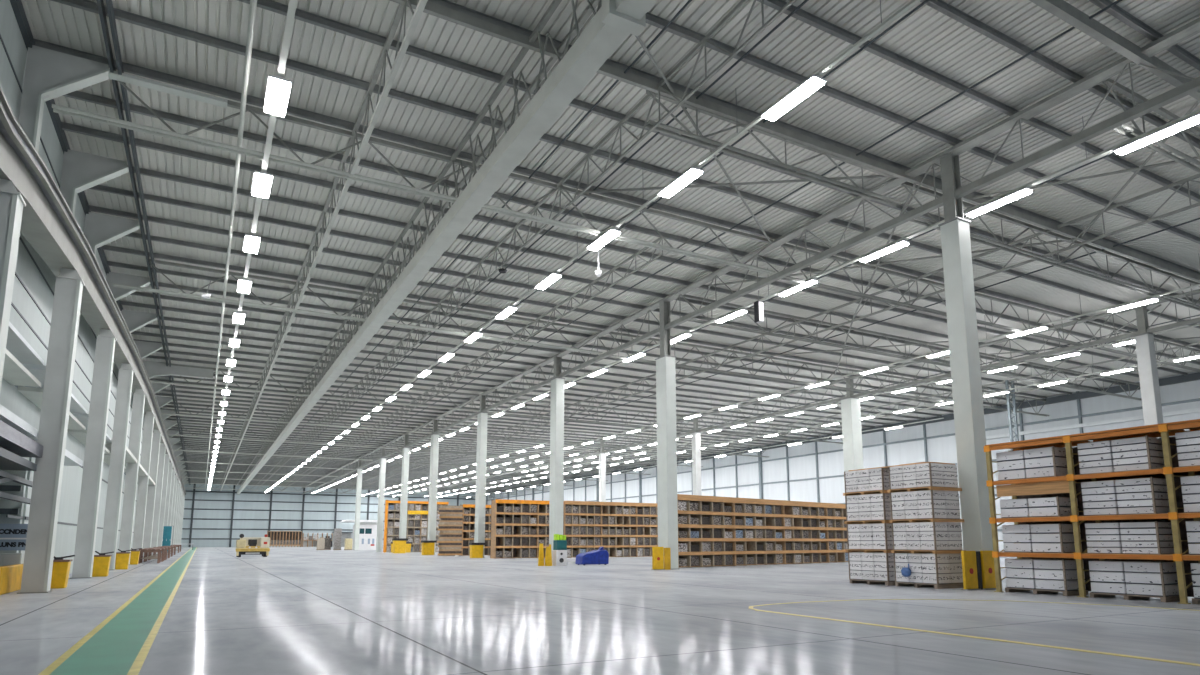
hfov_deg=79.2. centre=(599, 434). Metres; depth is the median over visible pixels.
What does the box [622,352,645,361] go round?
light
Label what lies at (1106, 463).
crate
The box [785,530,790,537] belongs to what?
bundle
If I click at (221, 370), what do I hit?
roof truss
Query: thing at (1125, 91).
roof truss
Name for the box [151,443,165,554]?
wall column
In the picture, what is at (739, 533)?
bundle
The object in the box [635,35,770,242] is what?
brace
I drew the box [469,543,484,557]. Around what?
bin
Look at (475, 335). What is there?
light
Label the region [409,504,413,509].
bundle
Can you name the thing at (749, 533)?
bundle
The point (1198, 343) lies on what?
truss
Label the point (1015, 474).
crate
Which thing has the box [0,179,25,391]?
wall column
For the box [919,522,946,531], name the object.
carton
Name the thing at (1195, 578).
crate
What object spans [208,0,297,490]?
track
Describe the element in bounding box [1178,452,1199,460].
crate
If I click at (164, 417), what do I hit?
bracket
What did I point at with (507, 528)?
bundle
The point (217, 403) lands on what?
roof truss
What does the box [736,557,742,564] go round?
bundle
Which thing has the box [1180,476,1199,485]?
crate
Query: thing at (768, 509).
bundle
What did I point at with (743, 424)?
light
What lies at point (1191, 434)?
crate
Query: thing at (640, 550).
bundle
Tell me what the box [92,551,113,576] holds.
bin
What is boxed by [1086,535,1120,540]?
crate
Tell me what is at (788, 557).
bundle
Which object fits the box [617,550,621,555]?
bundle
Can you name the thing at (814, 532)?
bundle
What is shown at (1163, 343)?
track
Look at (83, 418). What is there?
trim
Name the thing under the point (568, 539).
bundle
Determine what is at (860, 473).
carton
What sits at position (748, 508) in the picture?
bundle
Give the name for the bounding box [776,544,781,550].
bundle
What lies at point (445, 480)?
roof truss
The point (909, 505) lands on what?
carton
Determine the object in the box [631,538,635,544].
bundle
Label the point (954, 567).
carton
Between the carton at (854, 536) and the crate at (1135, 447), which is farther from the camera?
the carton at (854, 536)
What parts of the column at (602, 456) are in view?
post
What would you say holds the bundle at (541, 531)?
on the rack at (497, 543)
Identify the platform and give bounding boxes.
[567,558,575,561]
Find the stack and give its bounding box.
[437,506,462,555]
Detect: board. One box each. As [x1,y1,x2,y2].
[664,548,670,569]
[848,462,954,470]
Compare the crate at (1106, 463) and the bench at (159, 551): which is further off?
the bench at (159, 551)
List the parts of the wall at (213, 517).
post, post, post, post, post, post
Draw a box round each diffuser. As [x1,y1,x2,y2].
[401,385,411,389]
[418,371,430,376]
[984,392,1008,396]
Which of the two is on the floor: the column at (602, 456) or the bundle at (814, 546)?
the column at (602, 456)
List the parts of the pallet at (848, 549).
corner post, corner post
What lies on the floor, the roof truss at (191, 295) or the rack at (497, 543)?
the rack at (497, 543)
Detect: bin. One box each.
[50,555,74,588]
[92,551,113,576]
[115,549,132,569]
[130,548,141,564]
[392,538,407,552]
[406,542,412,552]
[421,541,436,554]
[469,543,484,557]
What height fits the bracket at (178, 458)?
2.494 m
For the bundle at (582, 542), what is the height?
0.580 m
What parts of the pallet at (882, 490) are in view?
corner post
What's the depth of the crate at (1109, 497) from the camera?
19.48 m
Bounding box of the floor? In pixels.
[0,547,1199,674]
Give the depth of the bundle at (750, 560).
45.21 m
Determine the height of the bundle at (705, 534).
0.440 m
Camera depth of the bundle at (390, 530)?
97.38 m
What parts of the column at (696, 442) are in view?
post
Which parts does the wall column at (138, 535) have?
cap plate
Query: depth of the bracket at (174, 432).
90.31 m
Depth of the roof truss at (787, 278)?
37.62 m
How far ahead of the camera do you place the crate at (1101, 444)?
19.66 m
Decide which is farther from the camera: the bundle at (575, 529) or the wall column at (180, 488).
the wall column at (180, 488)
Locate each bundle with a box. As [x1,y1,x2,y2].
[387,528,392,534]
[387,537,392,542]
[394,529,398,534]
[395,504,399,509]
[408,521,413,526]
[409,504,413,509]
[414,537,419,542]
[414,545,419,551]
[415,520,419,526]
[421,521,426,526]
[421,529,426,534]
[463,549,467,554]
[464,516,468,521]
[496,517,502,522]
[496,529,502,534]
[496,551,502,557]
[497,506,502,511]
[504,551,510,557]
[505,506,511,511]
[505,517,511,522]
[505,526,510,534]
[505,538,510,545]
[513,537,519,545]
[514,507,519,512]
[514,518,519,523]
[522,504,528,512]
[522,515,528,523]
[522,527,527,534]
[522,537,527,545]
[522,549,527,557]
[530,518,536,523]
[530,529,535,534]
[530,537,535,545]
[530,549,535,556]
[531,505,536,512]
[539,516,544,523]
[539,529,544,534]
[565,505,570,512]
[565,516,570,523]
[565,527,570,534]
[566,538,570,545]
[567,549,570,556]
[573,506,577,512]
[573,516,577,523]
[573,527,578,534]
[573,537,577,545]
[573,550,577,556]
[580,505,585,512]
[580,518,585,523]
[580,527,585,534]
[580,540,585,545]
[588,506,592,513]
[588,518,592,523]
[588,528,592,534]
[595,507,599,513]
[595,516,599,523]
[595,527,600,534]
[595,537,600,544]
[602,517,606,523]
[602,529,607,534]
[602,538,607,544]
[610,517,614,523]
[610,529,614,534]
[617,507,621,513]
[617,529,621,534]
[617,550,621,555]
[624,529,628,534]
[624,537,628,544]
[624,549,628,555]
[630,508,635,513]
[631,518,635,524]
[631,529,635,534]
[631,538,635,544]
[631,549,635,555]
[637,517,641,524]
[637,527,641,534]
[638,538,642,544]
[638,548,642,555]
[644,508,648,514]
[644,518,648,524]
[644,538,648,544]
[644,549,648,555]
[651,507,655,514]
[651,528,655,534]
[651,538,655,544]
[678,501,686,510]
[678,516,686,523]
[678,531,686,537]
[679,543,686,551]
[679,558,686,566]
[690,502,697,510]
[690,518,698,524]
[691,531,698,537]
[691,545,698,551]
[691,555,698,565]
[702,505,709,510]
[702,516,709,524]
[702,531,709,537]
[703,542,710,551]
[703,558,710,565]
[713,503,720,511]
[713,516,720,524]
[714,529,721,537]
[714,542,721,550]
[714,555,721,564]
[724,506,731,511]
[724,517,731,524]
[725,532,732,537]
[725,543,732,550]
[725,555,732,564]
[735,505,741,512]
[735,519,742,524]
[736,530,742,537]
[736,545,742,550]
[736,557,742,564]
[745,504,752,512]
[746,518,752,525]
[746,530,752,537]
[747,557,753,563]
[755,506,761,513]
[756,520,761,525]
[756,530,762,537]
[757,544,763,550]
[757,557,763,563]
[765,505,771,513]
[766,530,772,537]
[767,543,772,550]
[767,557,773,563]
[775,506,780,513]
[775,518,781,525]
[776,532,781,537]
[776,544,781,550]
[777,554,782,562]
[785,518,790,525]
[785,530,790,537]
[786,543,791,549]
[786,555,791,562]
[793,507,798,514]
[794,530,799,537]
[795,543,800,549]
[795,554,800,562]
[802,510,807,514]
[803,521,807,526]
[803,530,808,537]
[804,544,808,549]
[804,556,809,562]
[811,510,816,515]
[811,519,816,526]
[812,530,816,537]
[812,544,817,549]
[813,553,818,561]
[819,508,823,515]
[820,533,824,538]
[821,543,825,549]
[821,555,825,561]
[827,508,831,515]
[828,520,832,526]
[829,542,833,549]
[829,555,834,561]
[837,543,841,549]
[901,564,910,576]
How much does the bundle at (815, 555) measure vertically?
0.600 m
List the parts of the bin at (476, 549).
lid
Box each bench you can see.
[138,549,161,563]
[143,548,164,561]
[148,547,167,559]
[153,547,170,557]
[158,546,173,556]
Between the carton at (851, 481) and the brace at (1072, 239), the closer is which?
the carton at (851, 481)
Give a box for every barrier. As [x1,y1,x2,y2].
[0,564,22,594]
[538,543,543,565]
[545,547,551,565]
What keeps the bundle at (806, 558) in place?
on the rack at (768, 520)
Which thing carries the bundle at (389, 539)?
on the rack at (387, 502)
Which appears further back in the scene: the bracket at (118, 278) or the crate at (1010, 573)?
the bracket at (118, 278)
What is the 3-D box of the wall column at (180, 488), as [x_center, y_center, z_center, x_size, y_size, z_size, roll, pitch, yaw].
[-82.700,16.390,141.948,0.720,11.867,0.650,5,-10,-28]
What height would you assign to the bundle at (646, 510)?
0.710 m
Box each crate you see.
[996,450,1025,461]
[997,460,1025,471]
[998,470,1025,480]
[1000,499,1028,508]
[1001,508,1029,517]
[1002,524,1046,533]
[1003,534,1031,542]
[1003,543,1032,551]
[1005,559,1041,568]
[1005,568,1039,578]
[1006,578,1039,588]
[1024,447,1072,458]
[1025,457,1073,468]
[1026,467,1074,478]
[1028,497,1077,507]
[1029,507,1078,516]
[1030,524,1080,533]
[1031,534,1080,542]
[1032,543,1081,552]
[1033,559,1083,569]
[1034,569,1084,579]
[1035,579,1085,590]
[1077,440,1112,449]
[1078,447,1112,455]
[1078,453,1114,461]
[1079,460,1113,468]
[1080,466,1113,473]
[1081,480,1117,488]
[1081,487,1117,494]
[1082,494,1117,501]
[1083,501,1117,508]
[1084,508,1118,515]
[1085,523,1131,528]
[1085,529,1120,534]
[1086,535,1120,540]
[1087,542,1121,546]
[1087,547,1122,553]
[1088,560,1131,571]
[1090,571,1131,582]
[1091,582,1128,593]
[1111,436,1161,445]
[1112,443,1162,452]
[1112,450,1163,458]
[1113,457,1163,465]
[1114,463,1164,471]
[1115,478,1166,486]
[1116,485,1167,493]
[1117,492,1167,500]
[1117,500,1168,507]
[1118,507,1169,514]
[1120,522,1171,528]
[1120,528,1171,534]
[1121,535,1172,540]
[1122,542,1173,547]
[1122,548,1174,553]
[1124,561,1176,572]
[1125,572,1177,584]
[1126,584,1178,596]
[1175,430,1199,439]
[1176,438,1199,446]
[1177,445,1199,453]
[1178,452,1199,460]
[1178,459,1199,466]
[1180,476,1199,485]
[1181,485,1199,494]
[1182,494,1199,503]
[1183,504,1199,512]
[1185,521,1199,531]
[1187,532,1199,542]
[1188,544,1199,554]
[1190,563,1199,574]
[1192,575,1199,586]
[1193,587,1199,598]
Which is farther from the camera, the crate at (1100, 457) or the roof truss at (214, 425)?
the roof truss at (214, 425)
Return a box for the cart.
[575,547,608,564]
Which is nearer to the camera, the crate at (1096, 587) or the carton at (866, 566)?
the crate at (1096, 587)
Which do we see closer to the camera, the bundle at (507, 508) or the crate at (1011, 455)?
the crate at (1011, 455)
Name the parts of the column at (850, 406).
post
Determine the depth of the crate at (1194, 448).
17.78 m
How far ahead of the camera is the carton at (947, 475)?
23.99 m
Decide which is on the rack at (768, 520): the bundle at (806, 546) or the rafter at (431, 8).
the bundle at (806, 546)
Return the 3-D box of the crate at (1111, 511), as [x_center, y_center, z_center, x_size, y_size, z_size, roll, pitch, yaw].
[13.841,2.116,19.669,1.020,0.172,0.825,5,-10,-28]
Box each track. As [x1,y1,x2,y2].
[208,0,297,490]
[268,0,920,489]
[311,109,1199,493]
[363,443,545,494]
[385,253,1199,493]
[394,449,592,495]
[420,438,690,496]
[437,343,1199,496]
[462,418,943,497]
[516,310,1199,472]
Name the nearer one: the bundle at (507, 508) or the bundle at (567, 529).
the bundle at (507, 508)
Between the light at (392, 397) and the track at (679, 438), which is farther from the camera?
the track at (679, 438)
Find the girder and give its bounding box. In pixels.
[0,86,185,496]
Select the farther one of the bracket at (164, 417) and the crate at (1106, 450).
the bracket at (164, 417)
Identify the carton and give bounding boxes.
[845,471,856,478]
[845,478,857,485]
[846,485,857,492]
[846,495,858,503]
[847,504,858,512]
[847,512,858,520]
[848,524,859,531]
[848,532,859,540]
[849,541,860,548]
[849,552,861,561]
[850,561,861,570]
[850,570,862,579]
[857,469,869,477]
[857,477,869,484]
[858,484,869,491]
[858,494,870,503]
[859,503,871,511]
[859,512,871,520]
[860,524,871,531]
[860,532,872,540]
[861,541,873,549]
[861,552,881,561]
[862,562,874,570]
[862,571,874,580]
[869,468,888,475]
[870,475,888,483]
[870,483,889,490]
[870,493,889,502]
[871,502,890,511]
[871,511,890,519]
[872,523,891,531]
[873,532,892,540]
[873,541,892,549]
[874,553,893,561]
[874,562,893,571]
[875,571,894,580]
[890,466,902,473]
[890,473,902,481]
[891,481,903,488]
[891,492,904,501]
[892,501,904,510]
[892,510,905,519]
[893,523,905,531]
[893,532,906,540]
[894,541,907,549]
[895,553,907,562]
[895,563,907,571]
[896,572,909,582]
[902,464,915,472]
[903,472,916,480]
[903,480,916,487]
[904,491,917,500]
[905,500,918,509]
[905,510,918,518]
[906,522,919,531]
[906,532,920,540]
[907,541,920,549]
[908,553,925,562]
[908,563,922,572]
[909,573,923,582]
[916,463,942,471]
[916,471,943,479]
[917,479,943,486]
[917,490,944,499]
[918,500,945,509]
[919,509,946,518]
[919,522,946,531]
[920,531,947,540]
[921,541,948,549]
[921,553,949,563]
[922,563,949,573]
[923,573,950,583]
[943,464,956,472]
[943,472,957,479]
[944,480,957,487]
[944,522,960,531]
[945,491,958,500]
[945,500,959,509]
[946,510,959,518]
[947,532,961,540]
[948,541,962,549]
[949,553,961,562]
[949,563,961,573]
[950,573,962,583]
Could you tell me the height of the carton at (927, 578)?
0.316 m
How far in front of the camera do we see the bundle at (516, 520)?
64.06 m
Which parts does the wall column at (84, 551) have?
cap plate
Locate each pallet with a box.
[843,468,889,495]
[844,493,888,523]
[846,523,890,552]
[848,552,894,585]
[888,463,961,492]
[889,490,963,522]
[891,522,965,553]
[893,553,963,588]
[1005,588,1088,595]
[1089,592,1179,601]
[1192,598,1199,603]
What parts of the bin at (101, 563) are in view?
lid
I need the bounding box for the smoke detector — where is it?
[498,261,506,272]
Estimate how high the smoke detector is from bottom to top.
0.500 m
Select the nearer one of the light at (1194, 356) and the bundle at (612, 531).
the light at (1194, 356)
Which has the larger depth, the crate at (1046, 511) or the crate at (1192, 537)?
the crate at (1046, 511)
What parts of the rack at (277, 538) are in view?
panel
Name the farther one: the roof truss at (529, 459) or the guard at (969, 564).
the roof truss at (529, 459)
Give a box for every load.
[316,539,324,549]
[324,538,330,549]
[333,528,341,549]
[344,539,352,549]
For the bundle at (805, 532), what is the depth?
49.35 m
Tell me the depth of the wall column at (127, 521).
46.54 m
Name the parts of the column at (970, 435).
cap plate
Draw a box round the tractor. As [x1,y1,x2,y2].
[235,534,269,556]
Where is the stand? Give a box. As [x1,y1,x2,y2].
[552,534,566,565]
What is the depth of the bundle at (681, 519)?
41.65 m
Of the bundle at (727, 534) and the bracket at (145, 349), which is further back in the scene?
the bracket at (145, 349)
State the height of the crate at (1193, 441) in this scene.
0.160 m
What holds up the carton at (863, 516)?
on the pallet at (884, 520)
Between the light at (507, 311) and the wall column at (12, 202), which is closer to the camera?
the wall column at (12, 202)
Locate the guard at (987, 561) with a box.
[980,550,995,589]
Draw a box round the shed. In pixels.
[332,532,352,546]
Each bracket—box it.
[19,45,227,151]
[60,149,128,215]
[84,212,139,257]
[106,272,150,300]
[121,310,156,332]
[134,340,162,358]
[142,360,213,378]
[150,380,169,392]
[156,396,172,407]
[160,409,174,419]
[163,420,176,429]
[166,430,178,438]
[169,438,180,445]
[171,445,181,451]
[173,451,182,457]
[175,456,183,462]
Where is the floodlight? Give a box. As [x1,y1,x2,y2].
[201,278,211,298]
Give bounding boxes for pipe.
[205,0,256,487]
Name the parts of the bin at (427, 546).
lid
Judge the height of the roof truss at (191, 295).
1.610 m
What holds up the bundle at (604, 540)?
on the rack at (607, 509)
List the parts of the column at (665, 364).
cap plate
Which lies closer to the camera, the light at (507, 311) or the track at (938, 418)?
the light at (507, 311)
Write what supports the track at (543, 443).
hanging from the roof truss at (495, 425)
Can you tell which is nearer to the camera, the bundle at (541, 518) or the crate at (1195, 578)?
the crate at (1195, 578)
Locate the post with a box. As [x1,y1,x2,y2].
[976,551,982,589]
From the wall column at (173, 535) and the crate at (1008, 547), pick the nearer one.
the crate at (1008, 547)
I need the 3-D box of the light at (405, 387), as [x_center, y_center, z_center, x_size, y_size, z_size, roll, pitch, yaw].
[-15.180,-3.726,56.819,0.460,0.184,2.030,5,-10,-28]
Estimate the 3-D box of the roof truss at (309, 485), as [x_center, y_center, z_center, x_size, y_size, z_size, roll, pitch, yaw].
[-61.595,14.322,185.362,24.240,1.710,0.340,5,-10,-28]
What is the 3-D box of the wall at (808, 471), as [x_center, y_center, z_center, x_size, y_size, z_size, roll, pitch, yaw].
[14.980,11.662,122.279,0.750,15.500,205.000,5,-10,-28]
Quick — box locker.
[161,526,173,552]
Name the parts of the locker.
door, door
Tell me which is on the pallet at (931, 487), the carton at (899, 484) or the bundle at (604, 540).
the carton at (899, 484)
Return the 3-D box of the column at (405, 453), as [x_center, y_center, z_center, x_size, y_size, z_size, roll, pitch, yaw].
[-24.897,7.426,92.264,0.720,15.150,1.080,5,-10,-28]
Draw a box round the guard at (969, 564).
[961,551,980,590]
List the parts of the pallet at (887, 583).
corner post, corner post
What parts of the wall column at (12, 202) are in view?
cap plate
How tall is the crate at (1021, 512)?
0.266 m
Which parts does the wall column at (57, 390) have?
plate, cap plate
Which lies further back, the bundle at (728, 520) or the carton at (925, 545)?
the bundle at (728, 520)
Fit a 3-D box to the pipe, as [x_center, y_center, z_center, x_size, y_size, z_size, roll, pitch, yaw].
[-48.677,0.821,90.479,0.140,0.133,198.000,5,-10,-28]
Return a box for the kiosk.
[341,520,376,549]
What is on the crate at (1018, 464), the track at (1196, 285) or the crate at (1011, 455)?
the crate at (1011, 455)
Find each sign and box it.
[0,524,27,550]
[754,290,763,322]
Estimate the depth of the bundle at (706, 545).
42.75 m
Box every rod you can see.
[257,0,691,477]
[263,0,808,484]
[277,0,929,483]
[294,0,1121,485]
[330,152,1115,485]
[362,218,1199,488]
[423,315,1199,490]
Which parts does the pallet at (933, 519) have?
corner post, corner post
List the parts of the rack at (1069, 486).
load post, load post, panel, load post, load post, panel, load post, load post, load post, load post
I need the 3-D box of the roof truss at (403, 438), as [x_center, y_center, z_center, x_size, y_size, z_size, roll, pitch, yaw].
[-15.599,2.064,101.994,24.240,1.710,0.340,5,-10,-28]
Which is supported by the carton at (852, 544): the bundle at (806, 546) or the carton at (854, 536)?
the carton at (854, 536)
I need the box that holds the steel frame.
[0,470,32,503]
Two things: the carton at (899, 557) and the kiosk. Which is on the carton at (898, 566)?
the carton at (899, 557)
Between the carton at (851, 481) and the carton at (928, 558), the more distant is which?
the carton at (851, 481)
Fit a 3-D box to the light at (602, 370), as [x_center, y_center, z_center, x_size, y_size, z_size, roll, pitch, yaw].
[-0.171,-4.447,51.917,0.400,0.184,2.280,5,-10,-28]
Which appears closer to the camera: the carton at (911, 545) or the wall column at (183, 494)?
the carton at (911, 545)
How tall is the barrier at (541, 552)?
1.350 m
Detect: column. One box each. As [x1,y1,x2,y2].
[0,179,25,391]
[17,268,84,593]
[71,329,116,577]
[101,363,133,569]
[118,389,145,564]
[132,411,154,549]
[142,429,160,557]
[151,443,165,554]
[157,454,169,553]
[164,462,172,525]
[168,469,174,525]
[170,475,177,549]
[172,480,178,544]
[173,484,180,548]
[176,488,181,548]
[177,491,182,547]
[179,494,183,547]
[180,497,184,544]
[353,458,362,549]
[376,448,385,551]
[399,434,409,552]
[427,420,439,554]
[474,395,487,557]
[549,356,564,551]
[598,441,605,501]
[655,300,677,568]
[692,417,701,494]
[840,379,863,471]
[938,153,992,550]
[1005,380,1018,449]
[1133,306,1162,437]
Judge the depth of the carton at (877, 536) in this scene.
25.02 m
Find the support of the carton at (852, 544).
on the pallet at (848, 549)
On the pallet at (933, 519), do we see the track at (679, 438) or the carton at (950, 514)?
the carton at (950, 514)
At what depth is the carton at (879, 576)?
24.83 m
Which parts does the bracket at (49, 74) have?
web post, haunch plate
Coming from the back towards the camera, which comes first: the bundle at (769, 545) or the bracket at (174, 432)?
the bracket at (174, 432)
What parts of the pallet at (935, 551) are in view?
corner post, corner post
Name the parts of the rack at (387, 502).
frame post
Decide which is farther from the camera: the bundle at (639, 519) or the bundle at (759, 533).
the bundle at (639, 519)
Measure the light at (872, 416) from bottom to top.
0.184 m
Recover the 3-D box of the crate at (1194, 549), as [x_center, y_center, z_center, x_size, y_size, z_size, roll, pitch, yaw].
[14.952,2.776,17.514,1.020,0.259,0.825,5,-10,-28]
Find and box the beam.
[236,0,656,493]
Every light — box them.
[220,401,227,405]
[222,389,229,394]
[224,375,232,381]
[226,358,235,365]
[229,338,239,346]
[232,312,244,323]
[237,278,251,293]
[243,234,260,253]
[251,171,272,198]
[263,74,291,116]
[373,406,381,410]
[385,395,395,401]
[400,383,412,389]
[418,369,431,376]
[439,352,454,361]
[464,331,482,342]
[495,305,516,318]
[511,403,524,408]
[533,393,548,399]
[535,272,561,289]
[564,381,575,388]
[587,228,620,250]
[588,368,607,376]
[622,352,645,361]
[658,166,703,197]
[671,332,690,343]
[684,414,700,418]
[715,308,747,322]
[719,404,737,409]
[731,423,745,427]
[757,418,773,421]
[758,394,779,399]
[761,74,825,121]
[778,278,817,296]
[786,411,802,415]
[792,428,806,431]
[805,381,829,387]
[817,404,835,408]
[822,422,838,426]
[858,239,909,262]
[860,366,888,374]
[860,396,873,400]
[861,415,874,419]
[884,425,902,429]
[892,387,915,393]
[893,408,913,412]
[926,350,948,357]
[935,400,952,405]
[936,379,950,383]
[965,187,1032,217]
[983,390,1008,396]
[987,365,1017,372]
[1006,325,1047,337]
[1038,380,1066,386]
[1045,351,1079,360]
[1100,367,1133,374]
[1107,297,1158,312]
[1113,113,1199,154]
[1113,339,1134,345]
[1173,354,1199,361]
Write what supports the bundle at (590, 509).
on the rack at (607, 509)
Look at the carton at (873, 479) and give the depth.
25.31 m
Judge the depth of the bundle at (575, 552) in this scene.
66.39 m
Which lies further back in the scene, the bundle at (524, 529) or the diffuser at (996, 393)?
the bundle at (524, 529)
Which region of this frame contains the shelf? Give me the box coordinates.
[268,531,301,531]
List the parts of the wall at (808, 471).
wall post, wall post, wall post, wall post, wall post, wall post, wall post, wall post, wall post, wall post, wall post, wall post, wall post, pale rail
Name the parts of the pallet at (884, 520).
corner post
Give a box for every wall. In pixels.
[0,0,143,573]
[0,470,21,552]
[181,484,474,546]
[486,372,1199,552]
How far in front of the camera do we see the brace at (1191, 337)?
51.91 m
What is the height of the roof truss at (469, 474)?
1.610 m
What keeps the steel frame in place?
on the floor
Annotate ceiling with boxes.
[21,0,1199,492]
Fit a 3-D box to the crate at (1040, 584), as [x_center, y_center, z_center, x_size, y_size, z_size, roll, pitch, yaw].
[13.127,4.286,20.672,1.020,0.269,0.825,5,-10,-28]
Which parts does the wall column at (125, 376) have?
cap plate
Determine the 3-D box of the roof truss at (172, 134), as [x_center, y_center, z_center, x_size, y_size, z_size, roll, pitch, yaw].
[-3.771,-9.029,26.895,26.619,1.610,0.340,5,-10,-28]
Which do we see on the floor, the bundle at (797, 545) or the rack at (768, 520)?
the rack at (768, 520)
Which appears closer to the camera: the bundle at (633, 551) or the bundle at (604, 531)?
the bundle at (604, 531)
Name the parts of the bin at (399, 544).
lid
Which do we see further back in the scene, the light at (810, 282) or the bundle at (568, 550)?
the bundle at (568, 550)
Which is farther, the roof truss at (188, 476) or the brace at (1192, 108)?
the roof truss at (188, 476)
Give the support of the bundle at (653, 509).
on the rack at (607, 509)
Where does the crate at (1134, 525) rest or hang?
on the crate at (1151, 531)
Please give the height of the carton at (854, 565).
0.316 m
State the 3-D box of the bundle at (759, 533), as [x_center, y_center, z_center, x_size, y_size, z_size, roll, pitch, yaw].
[9.879,6.389,46.347,0.730,0.600,0.750,7,-11,-40]
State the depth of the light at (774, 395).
60.57 m
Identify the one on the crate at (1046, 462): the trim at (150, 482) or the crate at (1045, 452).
the crate at (1045, 452)
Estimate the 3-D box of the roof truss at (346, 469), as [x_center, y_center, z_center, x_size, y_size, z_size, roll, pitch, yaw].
[-38.597,8.193,143.678,24.240,1.710,0.340,5,-10,-28]
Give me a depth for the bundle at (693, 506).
42.41 m
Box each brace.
[577,175,894,193]
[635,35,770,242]
[708,238,1074,286]
[729,341,948,359]
[834,316,853,374]
[854,183,915,315]
[945,337,1199,358]
[972,157,1198,198]
[1040,304,1160,374]
[1080,100,1199,236]
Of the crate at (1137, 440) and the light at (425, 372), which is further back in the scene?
the light at (425, 372)
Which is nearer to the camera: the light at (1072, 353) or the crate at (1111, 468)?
the crate at (1111, 468)
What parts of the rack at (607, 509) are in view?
panel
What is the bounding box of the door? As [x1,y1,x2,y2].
[19,457,35,563]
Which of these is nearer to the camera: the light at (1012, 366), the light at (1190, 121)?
the light at (1190, 121)
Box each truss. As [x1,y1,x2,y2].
[52,71,774,274]
[113,259,602,354]
[151,363,478,411]
[161,398,431,432]
[168,422,397,448]
[172,439,372,460]
[176,452,353,469]
[179,462,337,476]
[181,469,325,482]
[187,476,314,487]
[189,481,305,491]
[220,0,427,490]
[255,0,795,490]
[284,237,662,488]
[302,17,1199,494]
[309,485,400,494]
[320,481,422,491]
[329,475,441,486]
[341,173,1199,493]
[341,469,463,481]
[358,460,490,475]
[377,450,524,468]
[399,289,1199,496]
[403,438,566,459]
[413,489,495,497]
[426,485,515,493]
[438,420,620,447]
[444,342,1199,496]
[445,480,542,490]
[469,474,571,485]
[486,395,694,430]
[501,468,607,480]
[529,459,650,474]
[571,449,702,466]
[609,332,869,392]
[626,435,768,456]
[644,90,901,206]
[681,294,1141,399]
[700,417,842,443]
[781,243,1082,345]
[874,373,1048,416]
[901,182,1199,310]
[1084,321,1199,371]
[1102,78,1199,172]
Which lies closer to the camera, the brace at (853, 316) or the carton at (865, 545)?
the carton at (865, 545)
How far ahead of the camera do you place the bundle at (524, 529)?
64.31 m
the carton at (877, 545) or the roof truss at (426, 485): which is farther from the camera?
the roof truss at (426, 485)
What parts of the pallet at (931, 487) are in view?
corner post, corner post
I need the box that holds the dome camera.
[595,250,601,276]
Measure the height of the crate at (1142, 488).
0.172 m
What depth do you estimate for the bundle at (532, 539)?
64.54 m
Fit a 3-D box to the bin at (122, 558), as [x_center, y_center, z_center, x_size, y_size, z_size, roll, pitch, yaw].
[-25.576,6.688,38.913,0.765,1.087,0.600,5,-10,-28]
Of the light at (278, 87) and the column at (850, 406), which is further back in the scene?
the column at (850, 406)
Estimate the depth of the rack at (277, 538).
178.40 m
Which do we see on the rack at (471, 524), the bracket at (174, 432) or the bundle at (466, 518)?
the bundle at (466, 518)
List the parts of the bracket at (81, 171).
web post, haunch plate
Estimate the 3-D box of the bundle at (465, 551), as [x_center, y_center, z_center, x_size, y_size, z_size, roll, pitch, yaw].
[-14.161,12.237,75.601,0.580,0.660,0.750,5,-10,-28]
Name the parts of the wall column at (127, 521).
cap plate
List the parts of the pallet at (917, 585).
corner post, corner post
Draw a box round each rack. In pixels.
[267,531,301,546]
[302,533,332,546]
[383,500,448,551]
[460,504,490,555]
[490,499,563,558]
[563,501,657,557]
[677,494,851,567]
[984,419,1199,603]
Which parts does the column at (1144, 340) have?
post, cap plate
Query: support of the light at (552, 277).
hanging from the track at (911, 3)
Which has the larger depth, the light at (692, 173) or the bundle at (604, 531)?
the bundle at (604, 531)
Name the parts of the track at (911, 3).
suspension rod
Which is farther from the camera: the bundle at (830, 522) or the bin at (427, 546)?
the bin at (427, 546)
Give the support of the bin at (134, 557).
on the floor
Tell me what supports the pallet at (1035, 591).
on the floor
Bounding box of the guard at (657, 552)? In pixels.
[651,547,664,569]
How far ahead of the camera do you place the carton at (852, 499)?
26.23 m
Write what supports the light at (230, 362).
hanging from the track at (292, 5)
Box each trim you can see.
[0,404,37,436]
[0,420,42,457]
[0,447,36,470]
[2,349,40,386]
[6,321,43,364]
[18,386,85,429]
[21,363,86,413]
[29,433,82,465]
[68,429,109,453]
[72,413,110,440]
[104,453,125,468]
[105,443,147,475]
[137,476,154,485]
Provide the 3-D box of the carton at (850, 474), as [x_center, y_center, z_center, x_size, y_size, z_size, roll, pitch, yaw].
[9.430,1.490,26.546,0.690,0.256,0.538,5,-10,-28]
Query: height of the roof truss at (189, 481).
1.610 m
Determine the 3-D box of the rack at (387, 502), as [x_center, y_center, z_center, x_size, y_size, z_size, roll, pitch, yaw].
[-25.197,12.614,99.367,8.630,6.950,1.450,5,-10,-28]
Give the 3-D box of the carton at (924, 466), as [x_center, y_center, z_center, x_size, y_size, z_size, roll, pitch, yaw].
[10.874,1.105,23.930,0.690,0.256,0.511,5,-10,-28]
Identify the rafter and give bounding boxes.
[390,0,1199,281]
[1029,0,1199,100]
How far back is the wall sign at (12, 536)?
23.20 m
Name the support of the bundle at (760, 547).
on the rack at (768, 520)
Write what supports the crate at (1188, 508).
on the rack at (1069, 486)
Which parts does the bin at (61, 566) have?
lid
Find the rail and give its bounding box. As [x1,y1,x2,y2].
[97,0,190,484]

